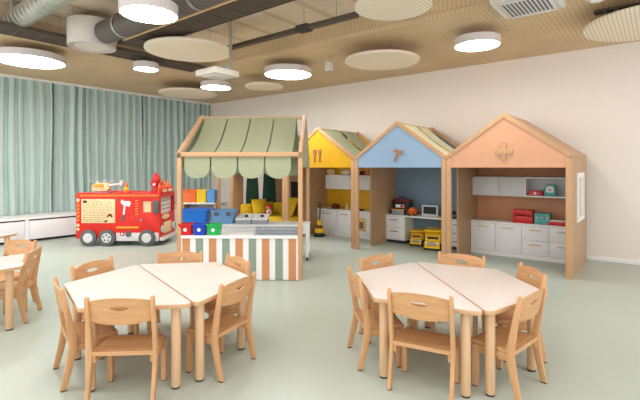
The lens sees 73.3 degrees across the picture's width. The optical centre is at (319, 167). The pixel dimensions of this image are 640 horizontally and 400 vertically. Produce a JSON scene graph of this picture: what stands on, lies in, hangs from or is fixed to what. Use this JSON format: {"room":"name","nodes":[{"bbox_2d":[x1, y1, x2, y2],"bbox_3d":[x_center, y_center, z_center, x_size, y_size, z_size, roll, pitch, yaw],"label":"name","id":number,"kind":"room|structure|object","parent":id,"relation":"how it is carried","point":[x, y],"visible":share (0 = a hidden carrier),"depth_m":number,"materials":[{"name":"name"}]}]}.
{"room":"kindergarten classroom","nodes":[
{"label":"kindergarten classroom","id":0,"kind":"room"},
{"bbox_2d":[51,84,142,210],"bbox_3d":[-6.008,-0.400,8.931,0.100,3.600,8.970,0,0,38],"label":"wall","id":1,"kind":"structure","parent":0,"point":[52,160],"depth_m":9.22,"materials":[{"name":"paint"}]},
{"bbox_2d":[0,0,356,45],"bbox_3d":[-0.564,-2.150,2.835,9.600,0.100,6.150,0,0,38],"label":"ceiling","id":2,"kind":"structure","parent":0,"point":[286,16],"depth_m":5.98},
{"bbox_2d":[0,0,74,26],"bbox_3d":[-2.746,-1.950,4.651,3.625,0.300,0.265,0,0,38],"label":"duct","id":3,"kind":"object","parent":2,"relation":"hanging from","point":[26,13],"visible":0.85,"depth_m":5.12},
{"bbox_2d":[67,8,115,52],"bbox_3d":[-3.102,-1.865,5.850,0.596,0.470,0.596,0,0,38],"label":"drum","id":4,"kind":"object","parent":2,"relation":"hanging from","point":[81,36],"visible":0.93,"depth_m":5.60,"materials":[{"name":"grey plastic"}]},
{"bbox_2d":[0,20,205,71],"bbox_3d":[-3.611,-1.935,6.101,0.430,0.330,4.500,0,0,38],"label":"cable tray","id":5,"kind":"object","parent":2,"relation":"hanging from","point":[8,28],"visible":0.62,"depth_m":6.21,"materials":[{"name":"metal"}]},
{"bbox_2d":[133,49,158,71],"bbox_3d":[-2.841,-1.850,7.020,0.392,0.500,0.392,0,0,38],"label":"ceiling lamp","id":6,"kind":"object","parent":2,"relation":"hanging from","point":[139,65],"visible":0.98,"depth_m":6.90,"materials":[{"name":"grey plastic"}]},
{"bbox_2d":[118,0,177,23],"bbox_3d":[-1.637,-1.780,4.117,0.536,0.640,0.536,0,0,38],"label":"ceiling lamp","id":7,"kind":"object","parent":2,"relation":"hanging from","point":[143,11],"visible":1,"depth_m":4.04,"materials":[{"name":"grey plastic"}]},
{"bbox_2d":[94,0,226,43],"bbox_3d":[-0.631,-1.849,3.876,5.662,0.503,0.306,0,0,38],"label":"air duct","id":8,"kind":"object","parent":2,"relation":"hanging from","point":[116,27],"visible":0.59,"depth_m":5.05,"materials":[{"name":"metal"}]},
{"bbox_2d":[122,0,236,40],"bbox_3d":[0.060,-1.680,3.546,6.700,0.040,0.040,0,0,38],"label":"rail","id":9,"kind":"object","parent":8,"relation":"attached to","point":[227,1],"visible":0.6,"depth_m":4.76,"materials":[{"name":"brown wood"}]},
{"bbox_2d":[144,28,228,61],"bbox_3d":[-1.815,-1.850,5.957,1.164,0.500,1.164,0,0,38],"label":"disc","id":10,"kind":"object","parent":2,"relation":"hanging from","point":[179,48],"visible":0.85,"depth_m":5.83,"materials":[{"name":"beige fabric"}]},
{"bbox_2d":[118,0,294,49],"bbox_3d":[0.088,-1.900,3.887,7.080,0.400,0.350,0,0,38],"label":"cable tray","id":11,"kind":"object","parent":2,"relation":"hanging from","point":[237,9],"visible":0.67,"depth_m":4.96,"materials":[{"name":"metal"}]},
{"bbox_2d":[196,21,238,80],"bbox_3d":[-1.336,-1.636,5.600,0.400,0.928,0.400,0,0,38],"label":"projector","id":12,"kind":"object","parent":2,"relation":"hanging from","point":[224,72],"visible":0.73,"depth_m":5.54,"materials":[{"name":"grey paint"}]},
{"bbox_2d":[203,74,231,79],"bbox_3d":[-1.336,-1.177,5.600,0.270,0.010,0.270,0,0,38],"label":"grille","id":13,"kind":"object","parent":12,"relation":"attached to","point":[211,76],"depth_m":5.57,"materials":[{"name":"grey paint"}]},
{"bbox_2d":[228,0,358,49],"bbox_3d":[-0.550,-1.943,5.914,2.527,0.314,0.130,0,0,38],"label":"track","id":14,"kind":"object","parent":2,"relation":"hanging from","point":[306,27],"visible":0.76,"depth_m":5.63,"materials":[{"name":"black metal"}]},
{"bbox_2d":[0,225,639,399],"bbox_3d":[-0.985,1.450,4.964,12.900,0.100,8.970,0,0,38],"label":"floor","id":15,"kind":"structure","parent":0,"point":[590,325],"depth_m":3.38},
{"bbox_2d":[0,220,26,244],"bbox_3d":[-6.321,1.188,7.674,0.906,0.425,1.610,0,0,38],"label":"base cabinet","id":16,"kind":"object","parent":15,"relation":"on","point":[19,227],"visible":0.53,"depth_m":7.89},
{"bbox_2d":[0,201,227,221],"bbox_3d":[-4.882,0.958,9.501,0.940,0.035,6.460,0,0,38],"label":"countertop","id":17,"kind":"structure","parent":16,"relation":"on","point":[16,217],"depth_m":8.42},
{"bbox_2d":[0,253,27,330],"bbox_3d":[-3.015,1.125,3.596,0.595,0.550,1.320,0,0,34],"label":"table","id":18,"kind":"object","parent":15,"relation":"on","point":[8,264],"visible":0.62,"depth_m":3.69,"materials":[{"name":"brown wood"}]},
{"bbox_2d":[0,238,36,300],"bbox_3d":[-3.221,1.080,4.429,0.404,0.640,0.355,0,0,16],"label":"child chair","id":19,"kind":"object","parent":15,"relation":"on","point":[11,247],"visible":0.59,"depth_m":4.55,"materials":[{"name":"brown wood"}]},
{"bbox_2d":[0,245,41,323],"bbox_3d":[-2.842,1.080,4.007,0.355,0.640,0.404,0,0,-17],"label":"child chair","id":20,"kind":"object","parent":15,"relation":"on","point":[20,286],"visible":0.88,"depth_m":3.97,"materials":[{"name":"brown wood"}]},
{"bbox_2d":[27,216,75,240],"bbox_3d":[-5.329,1.188,8.930,0.906,0.425,1.590,0,0,38],"label":"base cabinet","id":21,"kind":"object","parent":15,"relation":"on","point":[57,227],"visible":0.45,"depth_m":8.36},
{"bbox_2d":[53,277,117,392],"bbox_3d":[-1.605,1.080,2.934,0.355,0.640,0.404,0,0,-37],"label":"child chair","id":22,"kind":"object","parent":15,"relation":"on","point":[73,333],"visible":0.77,"depth_m":2.79,"materials":[{"name":"brown wood"}]},
{"bbox_2d":[70,256,138,334],"bbox_3d":[-1.709,1.080,3.454,0.355,0.640,0.404,0,0,19],"label":"child chair","id":23,"kind":"object","parent":15,"relation":"on","point":[103,266],"visible":0.23,"depth_m":3.52,"materials":[{"name":"brown wood"}]},
{"bbox_2d":[84,296,166,399],"bbox_3d":[-1.192,1.080,2.692,0.404,0.640,0.355,0,0,-3],"label":"child chair","id":24,"kind":"object","parent":15,"relation":"on","point":[98,311],"visible":1,"depth_m":2.56,"materials":[{"name":"brown wood"}]},
{"bbox_2d":[76,178,176,245],"bbox_3d":[-3.573,0.800,8.060,1.558,1.200,0.902,0,0,0],"label":"fire engine","id":25,"kind":"object","parent":15,"relation":"on","point":[145,217],"visible":0.98,"depth_m":7.67,"materials":[{"name":"red paint"}]},
{"bbox_2d":[91,180,122,192],"bbox_3d":[-3.935,0.349,7.871,0.508,0.229,0.427,0,0,36],"label":"helicopter","id":26,"kind":"object","parent":25,"relation":"on","point":[100,187],"visible":1,"depth_m":7.82,"materials":[{"name":"beige paint"}]},
{"bbox_2d":[150,172,161,192],"bbox_3d":[-2.982,0.275,7.830,0.198,0.380,0.200,0,0,-41],"label":"fire hydrant","id":27,"kind":"object","parent":25,"relation":"on","point":[156,179],"visible":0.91,"depth_m":7.77,"materials":[{"name":"red plastic"}]},
{"bbox_2d":[64,265,190,392],"bbox_3d":[-1.434,1.125,3.051,0.595,0.550,1.320,0,0,-37],"label":"table","id":28,"kind":"object","parent":15,"relation":"on","point":[133,281],"visible":0.83,"depth_m":2.90,"materials":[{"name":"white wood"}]},
{"bbox_2d":[148,251,202,333],"bbox_3d":[-1.262,1.080,3.765,0.404,0.640,0.355,0,0,-4],"label":"child chair","id":29,"kind":"object","parent":15,"relation":"on","point":[191,257],"visible":0.27,"depth_m":3.91,"materials":[{"name":"brown wood"}]},
{"bbox_2d":[140,262,248,381],"bbox_3d":[-0.952,1.125,3.414,0.595,0.550,1.320,0,0,-37],"label":"table","id":30,"kind":"object","parent":15,"relation":"on","point":[199,283],"visible":0.62,"depth_m":3.26,"materials":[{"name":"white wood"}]},
{"bbox_2d":[182,202,216,221],"bbox_3d":[-2.020,0.994,7.350,0.564,0.812,0.360,0,0,1],"label":"storage shelf","id":31,"kind":"object","parent":15,"relation":"on","point":[184,205],"visible":0.08,"depth_m":7.51,"materials":[{"name":"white wood"}]},
{"bbox_2d":[182,189,197,202],"bbox_3d":[-2.185,0.482,7.354,0.235,0.212,0.320,0,0,1],"label":"storage bin","id":32,"kind":"object","parent":31,"relation":"on","point":[189,195],"visible":0.83,"depth_m":7.20,"materials":[{"name":"orange plastic"}]},
{"bbox_2d":[196,189,208,202],"bbox_3d":[-1.985,0.482,7.349,0.185,0.212,0.320,0,0,1],"label":"storage bin","id":33,"kind":"object","parent":31,"relation":"on","point":[201,193],"visible":0.71,"depth_m":7.20,"materials":[{"name":"yellow plastic"}]},
{"bbox_2d":[186,271,255,382],"bbox_3d":[-0.701,1.080,3.043,0.355,0.640,0.404,0,0,25],"label":"child chair","id":34,"kind":"object","parent":15,"relation":"on","point":[216,326],"visible":0.99,"depth_m":2.94,"materials":[{"name":"brown wood"}]},
{"bbox_2d":[204,253,250,338],"bbox_3d":[-0.817,1.080,3.568,0.355,0.640,0.404,0,0,-38],"label":"child chair","id":35,"kind":"object","parent":15,"relation":"on","point":[209,307],"visible":0.33,"depth_m":3.50,"materials":[{"name":"brown wood"}]},
{"bbox_2d":[177,115,309,280],"bbox_3d":[-0.979,0.317,6.302,1.569,2.166,1.975,0,0,1],"label":"market stall","id":36,"kind":"object","parent":15,"relation":"on","point":[250,146],"visible":0.98,"depth_m":5.36,"materials":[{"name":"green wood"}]},
{"bbox_2d":[178,222,194,234],"bbox_3d":[-1.676,0.773,5.414,0.188,0.144,0.166,0,0,1],"label":"bucket","id":37,"kind":"object","parent":36,"relation":"on","point":[186,227],"visible":0.86,"depth_m":5.35,"materials":[{"name":"red plastic"}]},
{"bbox_2d":[192,222,208,234],"bbox_3d":[-1.503,0.773,5.411,0.188,0.144,0.166,0,0,1],"label":"bucket","id":38,"kind":"object","parent":36,"relation":"on","point":[199,228],"visible":0.97,"depth_m":5.34,"materials":[{"name":"blue plastic"}]},
{"bbox_2d":[205,223,222,234],"bbox_3d":[-1.327,0.775,5.407,0.191,0.139,0.166,0,0,1],"label":"bucket","id":39,"kind":"object","parent":36,"relation":"on","point":[212,228],"visible":1,"depth_m":5.34,"materials":[{"name":"green plastic"}]},
{"bbox_2d":[181,232,297,238],"bbox_3d":[-0.996,0.863,5.492,1.457,0.035,0.355,0,0,1],"label":"countertop","id":40,"kind":"structure","parent":36,"relation":"on","point":[224,235],"depth_m":5.32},
{"bbox_2d":[181,238,297,279],"bbox_3d":[-0.999,1.135,5.343,1.457,0.510,0.017,0,0,1],"label":"panel","id":41,"kind":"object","parent":36,"relation":"on","point":[192,240],"depth_m":5.33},
{"bbox_2d":[254,226,297,235],"bbox_3d":[-0.539,0.802,5.439,0.550,0.085,0.222,0,0,1],"label":"tray","id":42,"kind":"object","parent":36,"relation":"on","point":[259,230],"visible":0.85,"depth_m":5.33,"materials":[{"name":"plastic"}]},
{"bbox_2d":[209,221,309,260],"bbox_3d":[-1.113,1.130,6.683,1.911,0.540,0.440,0,0,1],"label":"table","id":43,"kind":"object","parent":15,"relation":"on","point":[234,227],"visible":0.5,"depth_m":6.49,"materials":[{"name":"white plastic"}]},
{"bbox_2d":[182,208,212,221],"bbox_3d":[-1.916,0.750,6.679,0.446,0.219,0.316,0,0,1],"label":"tub","id":44,"kind":"object","parent":43,"relation":"on","point":[188,214],"visible":0.75,"depth_m":6.55,"materials":[{"name":"blue plastic"}]},
{"bbox_2d":[210,209,238,223],"bbox_3d":[-1.484,0.758,6.688,0.386,0.204,0.300,0,0,1],"label":"tub","id":45,"kind":"object","parent":43,"relation":"on","point":[225,216],"visible":1,"depth_m":6.57,"materials":[{"name":"blue plastic"}]},
{"bbox_2d":[235,214,253,223],"bbox_3d":[-1.159,0.792,6.634,0.234,0.135,0.264,0,0,1],"label":"toy box","id":46,"kind":"object","parent":43,"relation":"on","point":[241,218],"visible":0.82,"depth_m":6.51,"materials":[{"name":"grey plastic"}]},
{"bbox_2d":[252,214,268,223],"bbox_3d":[-0.916,0.792,6.628,0.234,0.135,0.264,0,0,1],"label":"toy box","id":47,"kind":"object","parent":43,"relation":"on","point":[257,218],"visible":1,"depth_m":6.51,"materials":[{"name":"grey plastic"}]},
{"bbox_2d":[230,135,299,220],"bbox_3d":[-0.897,0.328,9.421,1.625,2.145,1.385,0,0,38],"label":"house","id":48,"kind":"object","parent":15,"relation":"on","point":[236,181],"visible":0.09,"depth_m":9.52,"materials":[{"name":"brown wood"}]},
{"bbox_3d":[-1.391,-0.065,9.986,0.020,0.020,1.030,0,0,38],"label":"curtain rod","id":49,"kind":"object","parent":48,"relation":"attached to","visible":0},
{"bbox_2d":[246,177,258,203],"bbox_3d":[-1.549,0.435,9.786,0.040,0.990,0.400,0,0,38],"label":"drape","id":50,"kind":"object","parent":49,"relation":"hanging from","point":[252,190],"visible":0.48,"depth_m":9.80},
{"bbox_2d":[262,173,275,201],"bbox_3d":[-1.218,0.455,10.206,0.040,1.030,0.450,0,0,38],"label":"drape","id":51,"kind":"object","parent":49,"relation":"hanging from","point":[269,191],"visible":0.59,"depth_m":10.22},
{"bbox_2d":[240,202,297,220],"bbox_3d":[-0.905,1.100,9.348,1.425,0.600,1.010,0,0,38],"label":"sofa","id":52,"kind":"object","parent":15,"relation":"on","point":[276,207],"visible":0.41,"depth_m":9.41,"materials":[{"name":"yellow fabric"}]},
{"bbox_2d":[251,199,266,213],"bbox_3d":[-1.328,0.870,9.484,0.360,0.336,0.173,0,0,-33],"label":"cushion","id":53,"kind":"object","parent":52,"relation":"on","point":[259,206],"visible":0.93,"depth_m":9.43,"materials":[{"name":"yellow fabric"}]},
{"bbox_2d":[269,213,297,220],"bbox_3d":[-0.898,1.107,9.227,1.225,0.135,0.830,0,0,38],"label":"seat cushion","id":54,"kind":"object","parent":52,"relation":"on","point":[274,216],"depth_m":8.94,"materials":[{"name":"yellow fabric"}]},
{"bbox_2d":[313,203,325,236],"bbox_3d":[-0.010,1.055,8.720,0.206,0.690,0.206,0,0,28],"label":"vacuum","id":55,"kind":"object","parent":15,"relation":"on","point":[319,230],"visible":1,"depth_m":8.67,"materials":[{"name":"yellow plastic"}]},
{"bbox_2d":[317,210,336,235],"bbox_3d":[0.243,1.145,9.106,0.496,0.510,0.406,0,0,38],"label":"base cabinet","id":56,"kind":"object","parent":15,"relation":"on","point":[328,217],"visible":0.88,"depth_m":8.93,"materials":[{"name":"white wood"}]},
{"bbox_2d":[285,127,371,248],"bbox_3d":[0.376,0.328,8.412,1.625,2.145,1.391,0,0,38],"label":"house","id":57,"kind":"object","parent":15,"relation":"on","point":[328,148],"visible":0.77,"depth_m":8.36,"materials":[{"name":"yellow wood"}]},
{"bbox_2d":[326,175,350,189],"bbox_3d":[0.481,0.300,8.983,0.702,0.290,0.295,0,0,38],"label":"upper cabinet","id":58,"kind":"object","parent":57,"relation":"attached to","point":[332,181],"visible":0.56,"depth_m":8.87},
{"bbox_2d":[359,175,369,189],"bbox_3d":[1.032,0.300,8.547,0.702,0.290,0.295,0,0,38],"label":"upper cabinet","id":59,"kind":"object","parent":57,"relation":"attached to","point":[364,180],"visible":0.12,"depth_m":8.48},
{"bbox_2d":[336,211,350,237],"bbox_3d":[0.602,1.145,8.823,0.419,0.510,0.406,0,0,38],"label":"base cabinet","id":60,"kind":"object","parent":15,"relation":"on","point":[343,219],"visible":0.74,"depth_m":8.70,"materials":[{"name":"white wood"}]},
{"bbox_2d":[359,213,365,238],"bbox_3d":[0.885,1.145,8.608,0.292,0.510,0.392,0,0,38],"label":"oven","id":61,"kind":"object","parent":15,"relation":"on","point":[362,216],"visible":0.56,"depth_m":8.42,"materials":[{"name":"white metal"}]},
{"bbox_2d":[347,265,403,370],"bbox_3d":[0.401,1.080,3.176,0.355,0.640,0.404,0,0,-7],"label":"child chair","id":62,"kind":"object","parent":15,"relation":"on","point":[368,318],"visible":0.78,"depth_m":3.02,"materials":[{"name":"brown wood"}]},
{"bbox_2d":[359,252,417,343],"bbox_3d":[0.587,1.080,3.632,0.404,0.640,0.355,0,0,-39],"label":"child chair","id":63,"kind":"object","parent":15,"relation":"on","point":[365,264],"visible":0.26,"depth_m":3.70,"materials":[{"name":"brown wood"}]},
{"bbox_2d":[386,216,413,243],"bbox_3d":[1.488,1.151,8.123,0.420,0.497,0.406,0,0,38],"label":"base cabinet","id":64,"kind":"object","parent":15,"relation":"on","point":[398,229],"visible":0.92,"depth_m":7.98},
{"bbox_2d":[386,214,456,220],"bbox_3d":[1.941,0.890,7.771,1.565,0.025,0.387,0,0,38],"label":"countertop","id":65,"kind":"structure","parent":64,"relation":"on","point":[418,215],"depth_m":7.71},
{"bbox_2d":[390,208,407,214],"bbox_3d":[1.503,0.826,8.069,0.330,0.105,0.203,0,0,38],"label":"tool case","id":66,"kind":"object","parent":65,"relation":"on","point":[392,211],"visible":0.89,"depth_m":7.99,"materials":[{"name":"grey plastic"}]},
{"bbox_2d":[392,197,412,209],"bbox_3d":[1.543,0.662,8.044,0.360,0.223,0.172,0,0,38],"label":"box","id":67,"kind":"object","parent":66,"relation":"on","point":[401,202],"visible":0.98,"depth_m":7.97,"materials":[{"name":"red plastic"}]},
{"bbox_2d":[421,205,437,216],"bbox_3d":[1.972,0.778,7.707,0.300,0.200,0.100,0,0,38],"label":"microwave","id":68,"kind":"object","parent":65,"relation":"on","point":[427,210],"visible":0.9,"depth_m":7.70,"materials":[{"name":"white plastic"}]},
{"bbox_2d":[354,121,458,254],"bbox_3d":[1.651,0.328,7.405,1.625,2.145,1.391,0,0,38],"label":"house","id":69,"kind":"object","parent":15,"relation":"on","point":[406,161],"visible":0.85,"depth_m":7.53,"materials":[{"name":"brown wood"}]},
{"bbox_2d":[409,228,424,245],"bbox_3d":[1.786,1.266,7.828,0.246,0.268,0.460,0,0,24],"label":"dump truck","id":70,"kind":"object","parent":15,"relation":"on","point":[417,234],"visible":0.86,"depth_m":7.70,"materials":[{"name":"yellow plastic"}]},
{"bbox_2d":[356,262,482,398],"bbox_3d":[0.618,1.125,3.173,0.595,0.550,1.320,0,0,-5],"label":"table","id":71,"kind":"object","parent":15,"relation":"on","point":[411,277],"visible":0.83,"depth_m":2.92,"materials":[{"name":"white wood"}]},
{"bbox_2d":[387,288,459,399],"bbox_3d":[0.675,1.080,2.760,0.404,0.640,0.355,0,0,27],"label":"child chair","id":72,"kind":"object","parent":15,"relation":"on","point":[438,309],"visible":1,"depth_m":2.67,"materials":[{"name":"brown wood"}]},
{"bbox_2d":[423,227,440,250],"bbox_3d":[1.984,1.232,7.445,0.308,0.335,0.575,0,0,24],"label":"dump truck","id":73,"kind":"object","parent":15,"relation":"on","point":[432,234],"visible":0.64,"depth_m":7.27,"materials":[{"name":"yellow plastic"}]},
{"bbox_2d":[452,221,456,249],"bbox_3d":[2.422,1.151,7.385,0.330,0.497,0.406,0,0,38],"label":"base cabinet","id":74,"kind":"object","parent":15,"relation":"on","point":[454,223],"visible":0.24,"depth_m":7.28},
{"bbox_2d":[430,251,485,336],"bbox_3d":[1.172,1.080,3.673,0.404,0.640,0.355,0,0,30],"label":"child chair","id":75,"kind":"object","parent":15,"relation":"on","point":[448,259],"visible":0.2,"depth_m":3.77,"materials":[{"name":"brown wood"}]},
{"bbox_2d":[417,262,547,396],"bbox_3d":[1.218,1.125,3.227,0.595,0.550,1.320,0,0,-5],"label":"table","id":76,"kind":"object","parent":15,"relation":"on","point":[494,291],"visible":0.8,"depth_m":2.96,"materials":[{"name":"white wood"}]},
{"bbox_2d":[471,221,494,254],"bbox_3d":[2.752,1.145,7.125,0.388,0.510,0.406,0,0,38],"label":"base cabinet","id":77,"kind":"object","parent":15,"relation":"on","point":[482,233],"visible":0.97,"depth_m":6.98,"materials":[{"name":"white wood"}]},
{"bbox_2d":[470,218,565,228],"bbox_3d":[3.216,0.875,6.764,1.565,0.030,0.387,0,0,38],"label":"countertop","id":78,"kind":"structure","parent":77,"relation":"on","point":[486,220],"depth_m":6.79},
{"bbox_2d":[513,208,534,223],"bbox_3d":[3.179,0.757,6.709,0.290,0.205,0.230,0,0,38],"label":"case","id":79,"kind":"object","parent":78,"relation":"on","point":[519,215],"visible":0.89,"depth_m":6.64,"materials":[{"name":"red plastic"}]},
{"bbox_2d":[534,212,551,224],"bbox_3d":[3.399,0.777,6.561,0.220,0.165,0.209,0,0,38],"label":"case","id":80,"kind":"object","parent":78,"relation":"on","point":[539,217],"visible":0.95,"depth_m":6.50,"materials":[{"name":"teal plastic"}]},
{"bbox_2d":[495,223,521,257],"bbox_3d":[3.058,1.145,6.883,0.394,0.510,0.406,0,0,38],"label":"base cabinet","id":81,"kind":"object","parent":15,"relation":"on","point":[508,238],"visible":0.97,"depth_m":6.74,"materials":[{"name":"white wood"}]},
{"bbox_2d":[471,285,547,399],"bbox_3d":[1.217,1.080,2.778,0.404,0.640,0.355,0,0,-42],"label":"child chair","id":82,"kind":"object","parent":15,"relation":"on","point":[509,342],"visible":0.94,"depth_m":2.72,"materials":[{"name":"brown wood"}]},
{"bbox_2d":[483,262,546,362],"bbox_3d":[1.463,1.080,3.279,0.355,0.640,0.404,0,0,1],"label":"child chair","id":83,"kind":"object","parent":15,"relation":"on","point":[505,318],"visible":0.43,"depth_m":3.19,"materials":[{"name":"brown wood"}]},
{"bbox_2d":[446,113,586,279],"bbox_3d":[2.931,0.326,6.394,1.637,2.149,1.391,0,0,38],"label":"house","id":84,"kind":"object","parent":15,"relation":"on","point":[509,145],"visible":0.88,"depth_m":6.09,"materials":[{"name":"brown wood"}]},
{"bbox_2d":[472,176,500,195],"bbox_3d":[2.795,0.302,7.155,0.420,0.305,0.295,0,0,38],"label":"upper cabinet","id":85,"kind":"object","parent":84,"relation":"attached to","point":[481,185],"visible":0.98,"depth_m":7.04,"materials":[{"name":"white paint"}]},
{"bbox_2d":[499,177,523,196],"bbox_3d":[3.111,0.302,6.905,0.387,0.305,0.295,0,0,38],"label":"upper cabinet","id":86,"kind":"object","parent":84,"relation":"attached to","point":[508,186],"visible":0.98,"depth_m":6.79,"materials":[{"name":"white paint"}]},
{"bbox_2d":[524,177,565,197],"bbox_3d":[3.561,0.302,6.550,0.758,0.305,0.295,0,0,38],"label":"wall shelf","id":87,"kind":"object","parent":84,"relation":"attached to","point":[530,183],"visible":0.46,"depth_m":6.66,"materials":[{"name":"white wood"}]},
{"bbox_2d":[544,182,556,195],"bbox_3d":[3.500,0.323,6.531,0.168,0.222,0.112,0,0,38],"label":"scale","id":88,"kind":"object","parent":87,"relation":"on","point":[549,189],"visible":0.99,"depth_m":6.49,"materials":[{"name":"teal plastic"}]},
{"bbox_2d":[522,225,548,261],"bbox_3d":[3.362,1.145,6.643,0.380,0.510,0.406,0,0,38],"label":"base cabinet","id":89,"kind":"object","parent":15,"relation":"on","point":[535,240],"visible":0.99,"depth_m":6.50,"materials":[{"name":"white wood"}]},
{"bbox_2d":[549,228,565,263],"bbox_3d":[3.669,1.145,6.401,0.403,0.510,0.406,0,0,38],"label":"base cabinet","id":90,"kind":"object","parent":15,"relation":"on","point":[557,236],"visible":0.55,"depth_m":6.32,"materials":[{"name":"white wood"}]},
{"bbox_2d":[0,0,639,103],"bbox_3d":[-0.977,-2.005,4.894,12.800,0.390,8.870,0,0,38],"label":"ceiling","id":91,"kind":"structure","parent":0,"point":[559,30],"depth_m":6.77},
{"bbox_2d":[0,44,65,68],"bbox_3d":[-4.398,-1.705,6.521,0.940,0.210,0.940,0,0,38],"label":"ceiling lamp","id":92,"kind":"object","parent":91,"relation":"hanging from","point":[15,56],"visible":1,"depth_m":6.39,"materials":[{"name":"grey plastic"}]},
{"bbox_2d":[0,54,64,68],"bbox_3d":[-4.398,-1.608,6.521,0.916,0.008,0.916,0,0,38],"label":"diffuser","id":93,"kind":"object","parent":92,"relation":"attached to","point":[38,61],"depth_m":6.51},
{"bbox_2d":[0,74,210,104],"bbox_3d":[-5.140,-1.790,9.691,0.160,0.040,6.440,0,0,38],"label":"track","id":94,"kind":"object","parent":91,"relation":"attached to","point":[4,75],"visible":0.89,"depth_m":9.71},
{"bbox_2d":[0,76,51,215],"bbox_3d":[-6.378,-0.417,8.118,0.154,2.705,2.372,0,0,38],"label":"curtain","id":95,"kind":"object","parent":94,"relation":"hanging from","point":[25,105],"visible":1,"depth_m":8.70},
{"bbox_2d":[53,84,141,211],"bbox_3d":[-5.018,-0.417,9.838,0.166,2.705,1.990,0,0,38],"label":"curtain","id":96,"kind":"object","parent":94,"relation":"hanging from","point":[98,133],"visible":0.85,"depth_m":9.73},
{"bbox_2d":[143,96,209,202],"bbox_3d":[-3.779,-0.417,11.404,0.143,2.705,2.008,0,0,38],"label":"curtain","id":97,"kind":"object","parent":94,"relation":"hanging from","point":[167,123],"visible":0.56,"depth_m":11.16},
{"bbox_2d":[158,82,216,98],"bbox_3d":[-2.893,-1.705,9.425,1.227,0.210,1.227,0,0,38],"label":"disc","id":98,"kind":"object","parent":91,"relation":"hanging from","point":[177,92],"visible":0.97,"depth_m":9.30,"materials":[{"name":"beige fabric"}]},
{"bbox_2d":[200,78,230,90],"bbox_3d":[-2.093,-1.705,8.654,0.604,0.210,0.604,0,0,38],"label":"ceiling lamp","id":99,"kind":"object","parent":91,"relation":"hanging from","point":[215,85],"visible":0.93,"depth_m":8.50,"materials":[{"name":"grey plastic"}]},
{"bbox_2d":[201,85,230,89],"bbox_3d":[-2.093,-1.608,8.654,0.580,0.008,0.580,0,0,38],"label":"diffuser","id":100,"kind":"object","parent":99,"relation":"attached to","point":[208,87],"depth_m":8.62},
{"bbox_2d":[0,1,491,73],"bbox_3d":[-0.564,-1.815,2.835,9.600,0.050,6.150,0,0,38],"label":"trim","id":101,"kind":"structure","parent":91,"relation":"attached to","point":[484,5],"depth_m":5.91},
{"bbox_2d":[245,82,282,90],"bbox_3d":[-1.120,-1.705,8.600,0.760,0.210,0.760,0,0,38],"label":"disc","id":102,"kind":"object","parent":91,"relation":"hanging from","point":[260,86],"visible":1,"depth_m":8.49,"materials":[{"name":"beige fabric"}]},
{"bbox_2d":[264,63,310,79],"bbox_3d":[-0.553,-1.705,7.438,0.813,0.210,0.813,0,0,38],"label":"ceiling lamp","id":103,"kind":"object","parent":91,"relation":"hanging from","point":[286,71],"visible":1,"depth_m":7.26,"materials":[{"name":"grey plastic"}]},
{"bbox_2d":[265,70,310,78],"bbox_3d":[-0.553,-1.608,7.438,0.789,0.008,0.789,0,0,38],"label":"diffuser","id":104,"kind":"object","parent":103,"relation":"attached to","point":[276,74],"depth_m":7.42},
{"bbox_2d":[345,49,419,69],"bbox_3d":[0.940,-1.705,6.521,1.122,0.210,1.122,0,0,38],"label":"disc","id":105,"kind":"object","parent":91,"relation":"hanging from","point":[380,59],"visible":1,"depth_m":6.37,"materials":[{"name":"beige fabric"}]},
{"bbox_2d":[355,0,431,20],"bbox_3d":[0.732,-1.850,4.314,0.762,0.500,0.762,0,0,38],"label":"disc","id":106,"kind":"object","parent":91,"relation":"hanging from","point":[383,10],"visible":1,"depth_m":4.33,"materials":[{"name":"fabric"}]},
{"bbox_2d":[454,29,500,51],"bbox_3d":[2.067,-1.705,5.663,0.579,0.210,0.579,0,0,38],"label":"ceiling lamp","id":107,"kind":"object","parent":91,"relation":"hanging from","point":[485,40],"visible":1,"depth_m":5.52,"materials":[{"name":"grey plastic"}]},
{"bbox_2d":[455,40,499,50],"bbox_3d":[2.067,-1.608,5.663,0.555,0.008,0.555,0,0,38],"label":"diffuser","id":108,"kind":"object","parent":107,"relation":"attached to","point":[460,45],"depth_m":5.65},
{"bbox_2d":[490,0,565,19],"bbox_3d":[2.229,-1.764,4.608,0.620,0.093,0.620,0,0,38],"label":"air conditioner","id":109,"kind":"object","parent":91,"relation":"attached to","point":[508,9],"visible":1,"depth_m":4.62,"materials":[{"name":"grey paint"}]},
{"bbox_2d":[499,0,555,16],"bbox_3d":[2.229,-1.726,4.608,0.460,0.010,0.460,0,0,38],"label":"grille","id":110,"kind":"object","parent":109,"relation":"attached to","point":[515,8],"depth_m":4.60,"materials":[{"name":"grey metal"}]},
{"bbox_2d":[582,5,639,41],"bbox_3d":[3.735,-1.705,4.794,1.383,0.210,1.383,0,0,38],"label":"disc","id":111,"kind":"object","parent":91,"relation":"hanging from","point":[623,25],"visible":1,"depth_m":4.92,"materials":[{"name":"fabric"}]},
{"bbox_2d":[594,2,639,15],"bbox_3d":[3.825,-1.800,4.522,1.600,0.020,0.150,0,0,38],"label":"ceiling vent","id":112,"kind":"object","parent":91,"relation":"in","point":[610,9],"visible":0.94,"depth_m":4.87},
{"bbox_2d":[209,41,639,259],"bbox_3d":[1.802,-0.400,8.414,12.800,3.600,0.100,0,0,38],"label":"wall","id":113,"kind":"structure","parent":0,"point":[588,100],"depth_m":6.96,"materials":[{"name":"paint"}]},
{"bbox_2d":[587,255,639,264],"bbox_3d":[2.140,1.365,8.074,11.850,0.070,0.015,0,0,38],"label":"baseboard","id":114,"kind":"structure","parent":113,"relation":"attached to","point":[589,257],"depth_m":6.34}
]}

